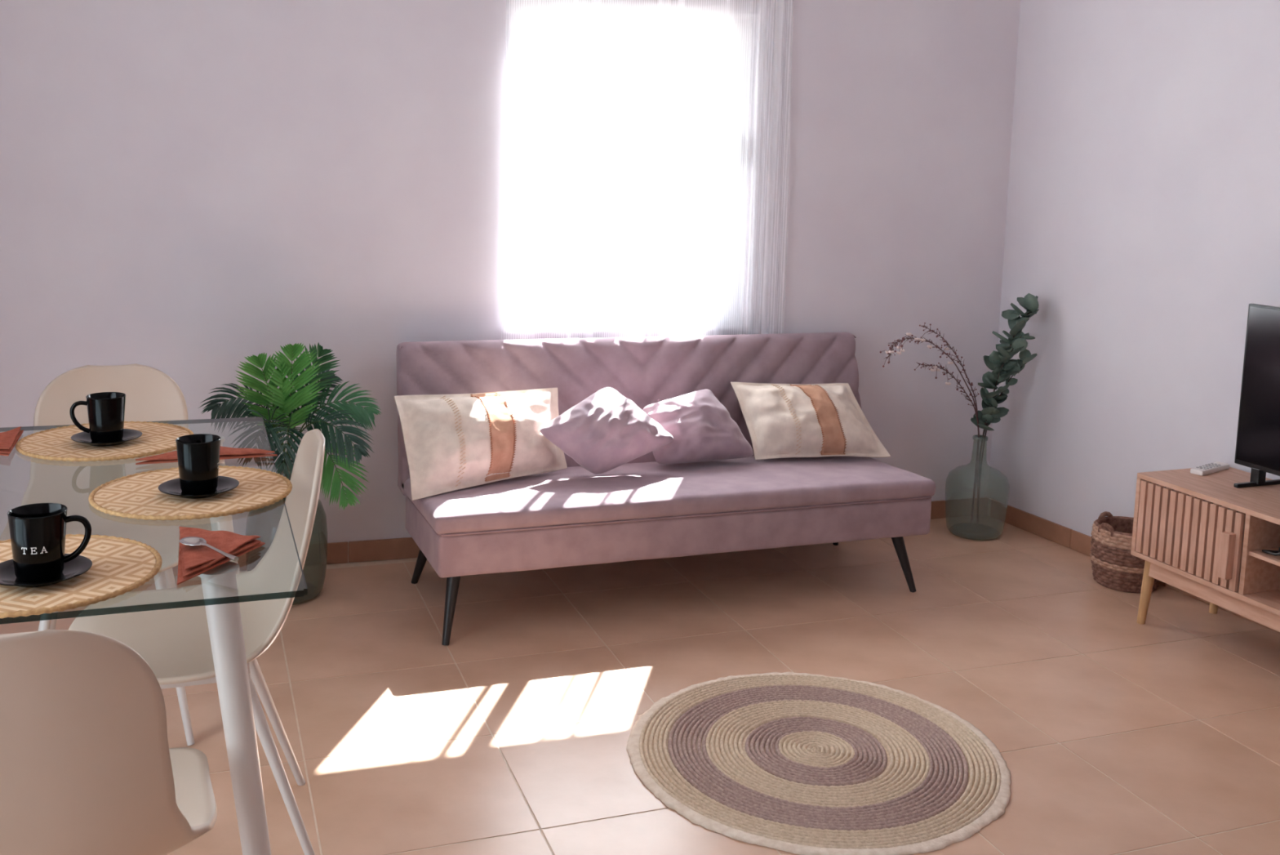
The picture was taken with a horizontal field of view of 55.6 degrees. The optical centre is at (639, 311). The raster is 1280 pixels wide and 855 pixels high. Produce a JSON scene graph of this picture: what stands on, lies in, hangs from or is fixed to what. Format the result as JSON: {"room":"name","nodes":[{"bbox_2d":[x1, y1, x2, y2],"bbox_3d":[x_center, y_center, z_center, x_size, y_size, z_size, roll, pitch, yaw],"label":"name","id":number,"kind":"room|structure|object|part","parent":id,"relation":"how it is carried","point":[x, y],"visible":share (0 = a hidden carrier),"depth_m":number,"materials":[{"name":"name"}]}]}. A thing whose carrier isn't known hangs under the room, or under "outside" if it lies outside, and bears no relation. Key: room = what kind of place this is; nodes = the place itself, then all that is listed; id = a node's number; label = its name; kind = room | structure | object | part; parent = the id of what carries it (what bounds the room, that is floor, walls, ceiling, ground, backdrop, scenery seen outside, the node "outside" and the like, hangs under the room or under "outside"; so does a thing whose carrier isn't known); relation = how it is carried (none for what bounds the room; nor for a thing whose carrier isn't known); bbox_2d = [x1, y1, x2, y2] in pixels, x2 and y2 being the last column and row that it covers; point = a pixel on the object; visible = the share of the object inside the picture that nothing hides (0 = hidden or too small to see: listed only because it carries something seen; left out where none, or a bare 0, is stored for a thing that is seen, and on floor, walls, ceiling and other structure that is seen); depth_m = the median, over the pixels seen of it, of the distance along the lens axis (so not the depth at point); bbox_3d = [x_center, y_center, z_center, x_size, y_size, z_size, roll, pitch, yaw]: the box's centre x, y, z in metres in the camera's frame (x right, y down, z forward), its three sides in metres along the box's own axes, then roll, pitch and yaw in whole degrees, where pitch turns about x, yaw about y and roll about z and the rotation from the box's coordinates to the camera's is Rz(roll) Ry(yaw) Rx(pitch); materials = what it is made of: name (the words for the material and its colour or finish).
{"room":"living room","nodes":[
{"label":"living room","id":0,"kind":"room"},
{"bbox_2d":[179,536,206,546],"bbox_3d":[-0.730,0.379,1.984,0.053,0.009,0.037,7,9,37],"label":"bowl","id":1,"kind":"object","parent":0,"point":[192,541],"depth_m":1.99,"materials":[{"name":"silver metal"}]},
{"bbox_2d":[0,0,1020,547],"bbox_3d":[-0.538,-0.449,4.287,4.800,2.650,0.091,-1,7,-19],"label":"wall","id":2,"kind":"structure","parent":0,"point":[190,190],"depth_m":4.11,"materials":[{"name":"paint"}]},
{"bbox_2d":[172,497,989,575],"bbox_3d":[-0.601,0.836,4.381,4.514,0.074,0.013,-1,7,-19],"label":"baseboard","id":3,"kind":"structure","parent":2,"relation":"attached to","point":[405,547],"depth_m":4.26,"materials":[{"name":"wood"}]},
{"label":"curtain rod","id":4,"kind":"object","parent":2,"relation":"attached to","visible":0},
{"bbox_2d":[501,0,793,339],"bbox_3d":[0.043,-0.438,4.407,1.097,2.035,0.022,-1,7,-19],"label":"window","id":5,"kind":"structure","parent":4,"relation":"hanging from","point":[646,143],"depth_m":4.39,"materials":[{"name":"glass"}]},
{"bbox_2d":[0,514,1279,854],"bbox_3d":[0.607,1.285,1.669,5.000,0.090,6.070,-1,7,-20],"label":"floor","id":6,"kind":"structure","parent":0,"point":[1114,734],"depth_m":3.34,"materials":[{"name":"tile"}]},
{"bbox_2d":[0,363,212,745],"bbox_3d":[-1.325,0.592,3.031,0.497,0.848,0.521,-1,7,-20],"label":"dining chair","id":7,"kind":"object","parent":6,"relation":"on","point":[152,394],"visible":0.4,"depth_m":3.16,"materials":[{"name":"beige plastic"}]},
{"bbox_3d":[-1.405,0.835,2.831,0.026,0.409,0.164,3,7,7],"label":"leg","id":8,"kind":"part","parent":7,"relation":"part of","materials":[{"name":"white metal"}]},
{"bbox_3d":[-1.526,0.792,3.153,0.173,0.410,0.026,8,9,42],"label":"leg","id":9,"kind":"part","parent":7,"relation":"part of","materials":[{"name":"white metal"}]},
{"bbox_3d":[-1.246,0.787,3.256,0.026,0.410,0.173,3,7,7],"label":"leg","id":10,"kind":"part","parent":7,"relation":"part of","materials":[{"name":"white metal"}]},
{"bbox_3d":[-1.129,0.831,2.932,0.164,0.409,0.026,8,9,42],"label":"leg","id":11,"kind":"part","parent":7,"relation":"part of","materials":[{"name":"white metal"}]},
{"bbox_2d":[0,629,217,854],"bbox_3d":[-0.858,0.767,1.706,0.497,0.848,0.521,-1,7,-20],"label":"dining chair","id":12,"kind":"object","parent":6,"relation":"on","point":[88,766],"visible":1,"depth_m":1.50,"materials":[{"name":"beige plastic"}]},
{"bbox_2d":[0,416,307,854],"bbox_3d":[-1.129,0.726,2.372,0.820,0.753,1.301,-1,7,-20],"label":"dining table","id":13,"kind":"object","parent":6,"relation":"on","point":[221,600],"visible":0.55,"depth_m":1.97,"materials":[{"name":"clear glass"}]},
{"bbox_2d":[0,426,23,455],"bbox_3d":[-1.465,0.287,2.680,0.161,0.020,0.234,-1,7,-20],"label":"napkin","id":14,"kind":"object","parent":13,"relation":"on","point":[8,439],"visible":1,"depth_m":2.69,"materials":[{"name":"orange fabric"}]},
{"bbox_2d":[0,533,162,617],"bbox_3d":[-0.943,0.406,1.887,0.372,0.010,0.372,-2,8,-27],"label":"placemat","id":15,"kind":"object","parent":13,"relation":"on","point":[120,565],"visible":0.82,"depth_m":1.86,"materials":[{"name":"wicker"}]},
{"bbox_2d":[0,553,92,586],"bbox_3d":[-0.916,0.400,1.851,0.147,0.016,0.147,-1,7,-20],"label":"saucer","id":16,"kind":"object","parent":15,"relation":"on","point":[79,565],"visible":0.58,"depth_m":1.85,"materials":[{"name":"black ceramic"}]},
{"bbox_2d":[7,502,91,581],"bbox_3d":[-0.904,0.352,1.843,0.106,0.101,0.082,4,7,15],"label":"mug","id":17,"kind":"object","parent":16,"relation":"on","point":[37,531],"visible":1,"depth_m":1.82,"materials":[{"name":"black ceramic"}]},
{"bbox_3d":[-0.863,0.348,1.860,0.042,0.074,0.010,0,7,-16],"label":"handle","id":18,"kind":"part","parent":17,"relation":"part of","materials":[{"name":"black ceramic"}]},
{"bbox_2d":[15,421,194,461],"bbox_3d":[-1.211,0.292,2.756,0.372,0.010,0.372,0,7,-14],"label":"placemat","id":19,"kind":"object","parent":13,"relation":"on","point":[57,444],"visible":0.8,"depth_m":2.70,"materials":[{"name":"wicker"}]},
{"bbox_2d":[71,428,142,446],"bbox_3d":[-1.196,0.285,2.721,0.147,0.016,0.147,-1,7,-20],"label":"saucer","id":20,"kind":"object","parent":19,"relation":"on","point":[129,434],"visible":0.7,"depth_m":2.71,"materials":[{"name":"black ceramic"}]},
{"bbox_2d":[69,391,125,442],"bbox_3d":[-1.206,0.236,2.718,0.106,0.101,0.082,3,7,11],"label":"mug","id":21,"kind":"object","parent":20,"relation":"on","point":[105,410],"visible":0.98,"depth_m":2.69,"materials":[{"name":"black ceramic"}]},
{"bbox_3d":[-1.245,0.234,2.697,0.042,0.074,0.010,-1,7,-20],"label":"handle","id":22,"kind":"part","parent":21,"relation":"part of","materials":[{"name":"black ceramic"}]},
{"bbox_3d":[-1.118,0.357,2.327,0.820,0.010,1.301,-1,7,-20],"label":"glass","id":23,"kind":"part","parent":13,"relation":"part of","materials":[{"name":"clear glass"}]},
{"bbox_2d":[88,465,292,520],"bbox_3d":[-0.872,0.349,2.366,0.372,0.010,0.372,-3,8,-32],"label":"placemat","id":24,"kind":"object","parent":13,"relation":"on","point":[135,495],"visible":0.79,"depth_m":2.31,"materials":[{"name":"wicker"}]},
{"bbox_2d":[158,475,239,498],"bbox_3d":[-0.851,0.342,2.341,0.147,0.016,0.147,-1,7,-20],"label":"saucer","id":25,"kind":"object","parent":24,"relation":"on","point":[172,486],"visible":0.65,"depth_m":2.33,"materials":[{"name":"black ceramic"}]},
{"bbox_2d":[175,433,221,493],"bbox_3d":[-0.858,0.292,2.342,0.105,0.101,0.082,7,9,38],"label":"mug","id":26,"kind":"object","parent":25,"relation":"on","point":[197,455],"visible":1,"depth_m":2.31,"materials":[{"name":"black ceramic"}]},
{"bbox_2d":[135,445,277,464],"bbox_3d":[-0.946,0.307,2.655,0.287,0.018,0.112,-1,7,-20],"label":"napkin","id":27,"kind":"object","parent":13,"relation":"on","point":[225,452],"visible":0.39,"depth_m":2.63,"materials":[{"name":"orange fabric"}]},
{"bbox_2d":[177,526,265,584],"bbox_3d":[-0.693,0.391,2.013,0.138,0.021,0.285,-1,7,-20],"label":"napkin","id":28,"kind":"object","parent":13,"relation":"on","point":[193,562],"visible":0.91,"depth_m":1.99,"materials":[{"name":"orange fabric"}]},
{"bbox_2d":[179,536,238,561],"bbox_3d":[-0.694,0.382,1.956,0.146,0.013,0.037,7,9,37],"label":"teaspoon","id":29,"kind":"object","parent":28,"relation":"on","point":[192,541],"visible":1,"depth_m":1.97,"materials":[{"name":"silver metal"}]},
{"bbox_3d":[-0.674,0.384,1.941,0.096,0.012,0.009,7,9,37],"label":"handle","id":30,"kind":"part","parent":29,"relation":"part of","materials":[{"name":"silver metal"}]},
{"bbox_3d":[-1.004,0.662,2.970,0.053,0.743,0.174,5,8,25],"label":"leg","id":31,"kind":"part","parent":13,"relation":"part of","materials":[{"name":"white metal"}]},
{"bbox_3d":[-0.645,0.791,1.999,0.174,0.743,0.053,5,8,24],"label":"leg","id":32,"kind":"part","parent":13,"relation":"part of","materials":[{"name":"white metal"}]},
{"bbox_2d":[68,428,324,854],"bbox_3d":[-0.903,0.676,2.443,0.521,0.848,0.497,-1,7,-20],"label":"dining chair","id":33,"kind":"object","parent":6,"relation":"on","point":[175,643],"visible":0.67,"depth_m":2.48,"materials":[{"name":"beige plastic"}]},
{"bbox_3d":[-0.812,0.873,2.662,0.026,0.410,0.173,8,9,42],"label":"leg","id":34,"kind":"part","parent":33,"relation":"part of","materials":[{"name":"white metal"}]},
{"bbox_3d":[-0.710,0.910,2.385,0.173,0.410,0.026,3,7,7],"label":"leg","id":35,"kind":"part","parent":33,"relation":"part of","materials":[{"name":"white metal"}]},
{"bbox_2d":[245,498,328,602],"bbox_3d":[-1.132,0.695,3.886,0.254,0.441,0.254,-1,7,-20],"label":"vase","id":36,"kind":"object","parent":6,"relation":"on","point":[318,499],"visible":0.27,"depth_m":3.91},
{"bbox_2d":[198,342,381,509],"bbox_3d":[-1.050,0.479,3.760,0.336,0.786,0.514,8,10,43],"label":"fronds","id":37,"kind":"object","parent":36,"relation":"in","point":[286,397],"visible":0.88,"depth_m":3.74,"materials":[{"name":"green plant"}]},
{"bbox_2d":[395,332,935,644],"bbox_3d":[0.106,0.528,4.132,1.747,0.796,0.748,-1,7,-20],"label":"sofa","id":38,"kind":"object","parent":6,"relation":"on","point":[642,508],"visible":0.75,"depth_m":4.01,"materials":[{"name":"fabric"}]},
{"bbox_3d":[-0.719,0.822,4.032,0.101,0.187,0.041,8,9,42],"label":"leg","id":39,"kind":"part","parent":38,"relation":"part of","materials":[{"name":"black metal"}]},
{"bbox_3d":[-0.556,0.868,3.577,0.041,0.215,0.100,3,7,7],"label":"leg","id":40,"kind":"part","parent":38,"relation":"part of","materials":[{"name":"black metal"}]},
{"bbox_2d":[394,387,567,500],"bbox_3d":[-0.488,0.413,3.917,0.587,0.273,0.270,-2,8,-27],"label":"pillow","id":41,"kind":"object","parent":38,"relation":"on","point":[460,441],"visible":0.98,"depth_m":3.87,"materials":[{"name":"beige fabric"}]},
{"bbox_3d":[-0.596,0.411,3.871,0.036,0.249,0.221,-1,8,-24],"label":"lace trim","id":42,"kind":"part","parent":41,"relation":"part of","materials":[{"name":"beige fabric"}]},
{"bbox_2d":[540,386,673,474],"bbox_3d":[-0.103,0.393,4.023,0.461,0.264,0.209,-1,7,-20],"label":"cushion","id":43,"kind":"object","parent":38,"relation":"on","point":[606,430],"visible":1,"depth_m":3.95,"materials":[{"name":"fabric"}]},
{"bbox_3d":[0.018,0.344,4.363,1.747,0.492,0.211,-1,7,-20],"label":"backrest","id":44,"kind":"part","parent":38,"relation":"part of","materials":[{"name":"fabric"}]},
{"bbox_2d":[403,455,935,533],"bbox_3d":[0.098,0.583,4.080,1.695,0.100,0.634,-1,7,-20],"label":"seat cushion","id":45,"kind":"object","parent":38,"relation":"on","point":[642,495],"depth_m":3.87,"materials":[{"name":"fabric"}]},
{"bbox_2d":[642,389,753,464],"bbox_3d":[0.207,0.401,4.244,0.387,0.241,0.197,-1,7,-20],"label":"cushion","id":46,"kind":"object","parent":38,"relation":"on","point":[701,428],"visible":0.94,"depth_m":4.18,"materials":[{"name":"fabric"}]},
{"bbox_2d":[730,382,890,459],"bbox_3d":[0.618,0.391,4.398,0.544,0.249,0.225,0,7,-15],"label":"pillow","id":47,"kind":"object","parent":38,"relation":"on","point":[783,420],"visible":1,"depth_m":4.33,"materials":[{"name":"beige fabric"}]},
{"bbox_3d":[0.518,0.386,4.366,0.032,0.228,0.206,-2,8,-30],"label":"lace trim","id":48,"kind":"part","parent":47,"relation":"part of","materials":[{"name":"beige fabric"}]},
{"bbox_3d":[0.893,0.845,4.123,0.102,0.215,0.041,4,7,16],"label":"leg","id":49,"kind":"part","parent":38,"relation":"part of","materials":[{"name":"black metal"}]},
{"bbox_2d":[626,671,1010,854],"bbox_3d":[0.431,1.070,2.963,0.917,0.013,0.918,-1,7,-20],"label":"round rug","id":50,"kind":"object","parent":6,"relation":"on","point":[801,763],"visible":1,"depth_m":2.88,"materials":[{"name":"fabric"}]},
{"bbox_2d":[945,434,1008,539],"bbox_3d":[1.331,0.684,4.788,0.244,0.393,0.244,-1,7,-20],"label":"vase","id":51,"kind":"object","parent":6,"relation":"on","point":[977,434],"visible":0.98,"depth_m":4.78,"materials":[{"name":"glass"}]},
{"bbox_2d":[880,332,978,521],"bbox_3d":[1.114,0.458,4.631,0.500,0.766,0.062,-1,8,-24],"label":"branch","id":52,"kind":"object","parent":51,"relation":"in","point":[890,351],"visible":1,"depth_m":4.56,"materials":[{"name":"red plant"}]},
{"bbox_2d":[914,362,979,521],"bbox_3d":[1.190,0.512,4.672,0.360,0.654,0.054,-2,8,-25],"label":"branch","id":53,"kind":"object","parent":51,"relation":"in","point":[935,366],"visible":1,"depth_m":4.67,"materials":[{"name":"red plant"}]},
{"bbox_2d":[917,322,979,520],"bbox_3d":[1.193,0.435,4.676,0.334,0.805,0.056,-2,8,-29],"label":"branch","id":54,"kind":"object","parent":51,"relation":"in","point":[923,326],"visible":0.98,"depth_m":4.64,"materials":[{"name":"red plant"}]},
{"bbox_2d":[970,330,1035,522],"bbox_3d":[1.403,0.453,4.732,0.209,0.769,0.148,2,7,6],"label":"branch","id":55,"kind":"object","parent":51,"relation":"in","point":[988,399],"visible":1,"depth_m":4.70,"materials":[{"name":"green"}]},
{"bbox_3d":[1.397,0.463,4.727,0.127,0.751,0.030,4,7,18],"label":"stem","id":56,"kind":"part","parent":55,"relation":"part of","materials":[{"name":"green plant"}]},
{"bbox_2d":[970,348,1037,523],"bbox_3d":[1.419,0.491,4.768,0.222,0.705,0.093,2,7,1],"label":"branch","id":57,"kind":"object","parent":51,"relation":"in","point":[1025,356],"visible":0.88,"depth_m":4.74,"materials":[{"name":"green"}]},
{"bbox_2d":[975,293,1039,525],"bbox_3d":[1.444,0.390,4.738,0.201,0.935,0.155,-1,7,-20],"label":"branch","id":58,"kind":"object","parent":51,"relation":"in","point":[1016,323],"visible":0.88,"depth_m":4.70,"materials":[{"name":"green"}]},
{"bbox_2d":[1089,511,1159,592],"bbox_3d":[1.712,0.842,4.257,0.249,0.230,0.251,4,7,18],"label":"woven basket","id":59,"kind":"object","parent":6,"relation":"on","point":[1113,566],"visible":0.61,"depth_m":4.18,"materials":[{"name":"brown wicker"}]},
{"bbox_3d":[1.668,0.736,4.344,0.074,0.043,0.021,-2,8,-25],"label":"handle","id":60,"kind":"part","parent":59,"relation":"part of","materials":[{"name":"brown wicker"}]},
{"bbox_3d":[1.616,0.752,4.199,0.021,0.043,0.074,-2,8,-25],"label":"handle","id":61,"kind":"part","parent":59,"relation":"part of","materials":[{"name":"brown wicker"}]},
{"bbox_2d":[1130,466,1279,631],"bbox_3d":[1.990,0.837,3.306,0.400,0.488,1.400,-1,7,-22],"label":"tv stand","id":62,"kind":"object","parent":6,"relation":"on","point":[1205,537],"visible":0.98,"depth_m":3.63,"materials":[{"name":"brown wood"}]},
{"bbox_3d":[1.753,0.643,3.936,0.370,0.237,0.016,-1,7,-22],"label":"panel","id":63,"kind":"part","parent":62,"relation":"part of","materials":[{"name":"brown wood"}]},
{"bbox_3d":[1.621,0.893,3.872,0.038,0.218,0.049,-1,7,-22],"label":"leg","id":64,"kind":"part","parent":62,"relation":"part of","materials":[{"name":"brown wood"}]},
{"bbox_3d":[1.672,0.671,3.682,0.008,0.233,0.395,-1,7,-22],"label":"door","id":65,"kind":"part","parent":62,"relation":"part of","materials":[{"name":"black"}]},
{"bbox_3d":[2.003,0.854,3.313,0.370,0.016,1.400,-1,7,-22],"label":"panel","id":66,"kind":"part","parent":62,"relation":"part of","materials":[{"name":"brown wood"}]},
{"bbox_3d":[2.011,0.603,3.283,0.370,0.016,1.400,-1,7,-22],"label":"panel","id":67,"kind":"part","parent":62,"relation":"part of","materials":[{"name":"brown wood"}]},
{"bbox_2d":[1190,461,1229,475],"bbox_3d":[1.836,0.504,3.905,0.180,0.020,0.042,-4,9,-38],"label":"remote control","id":68,"kind":"object","parent":62,"relation":"on","point":[1214,467],"visible":1,"depth_m":3.88,"materials":[{"name":"white plastic"}]},
{"bbox_3d":[1.895,0.888,3.981,0.038,0.218,0.049,-1,7,-22],"label":"leg","id":69,"kind":"part","parent":62,"relation":"part of","materials":[{"name":"brown wood"}]},
{"bbox_3d":[2.002,0.888,3.318,0.330,0.053,1.300,-1,7,-22],"label":"rail","id":70,"kind":"part","parent":62,"relation":"part of","materials":[{"name":"brown wood"}]},
{"bbox_3d":[1.704,0.707,3.520,0.031,0.135,0.030,-1,7,-22],"label":"handle","id":71,"kind":"part","parent":62,"relation":"part of","materials":[{"name":"brown wood"}]},
{"bbox_2d":[1233,303,1279,488],"bbox_3d":[2.052,0.305,3.366,0.190,0.556,0.900,-1,7,-22],"label":"television","id":72,"kind":"object","parent":62,"relation":"on","point":[1258,434],"visible":1,"depth_m":3.70,"materials":[{"name":"black plastic"}]},
{"bbox_2d":[1248,547,1279,566],"bbox_3d":[2.007,0.723,3.297,0.346,0.012,0.538,-1,7,-22],"label":"shelf","id":73,"kind":"object","parent":62,"relation":"attached to","point":[1255,553],"depth_m":3.46,"materials":[{"name":"brown wood"}]},
{"bbox_2d":[1262,546,1279,555],"bbox_3d":[1.892,0.682,3.391,0.184,0.040,0.224,-1,7,-20],"label":"media box","id":74,"kind":"object","parent":62,"relation":"on","point":[1276,553],"visible":1,"depth_m":3.44,"materials":[{"name":"black plastic"}]},
{"bbox_2d":[987,0,1279,536],"bbox_3d":[2.816,-0.104,2.285,0.150,2.650,6.450,-2,8,-25],"label":"wall","id":75,"kind":"structure","parent":0,"point":[1143,220],"depth_m":4.35,"materials":[{"name":"paint"}]},
{"bbox_2d":[987,497,1279,632],"bbox_3d":[2.696,1.173,2.424,0.011,0.074,5.888,-2,8,-25],"label":"baseboard","id":76,"kind":"structure","parent":75,"relation":"attached to","point":[1076,540],"depth_m":4.75,"materials":[{"name":"wood"}]}
]}

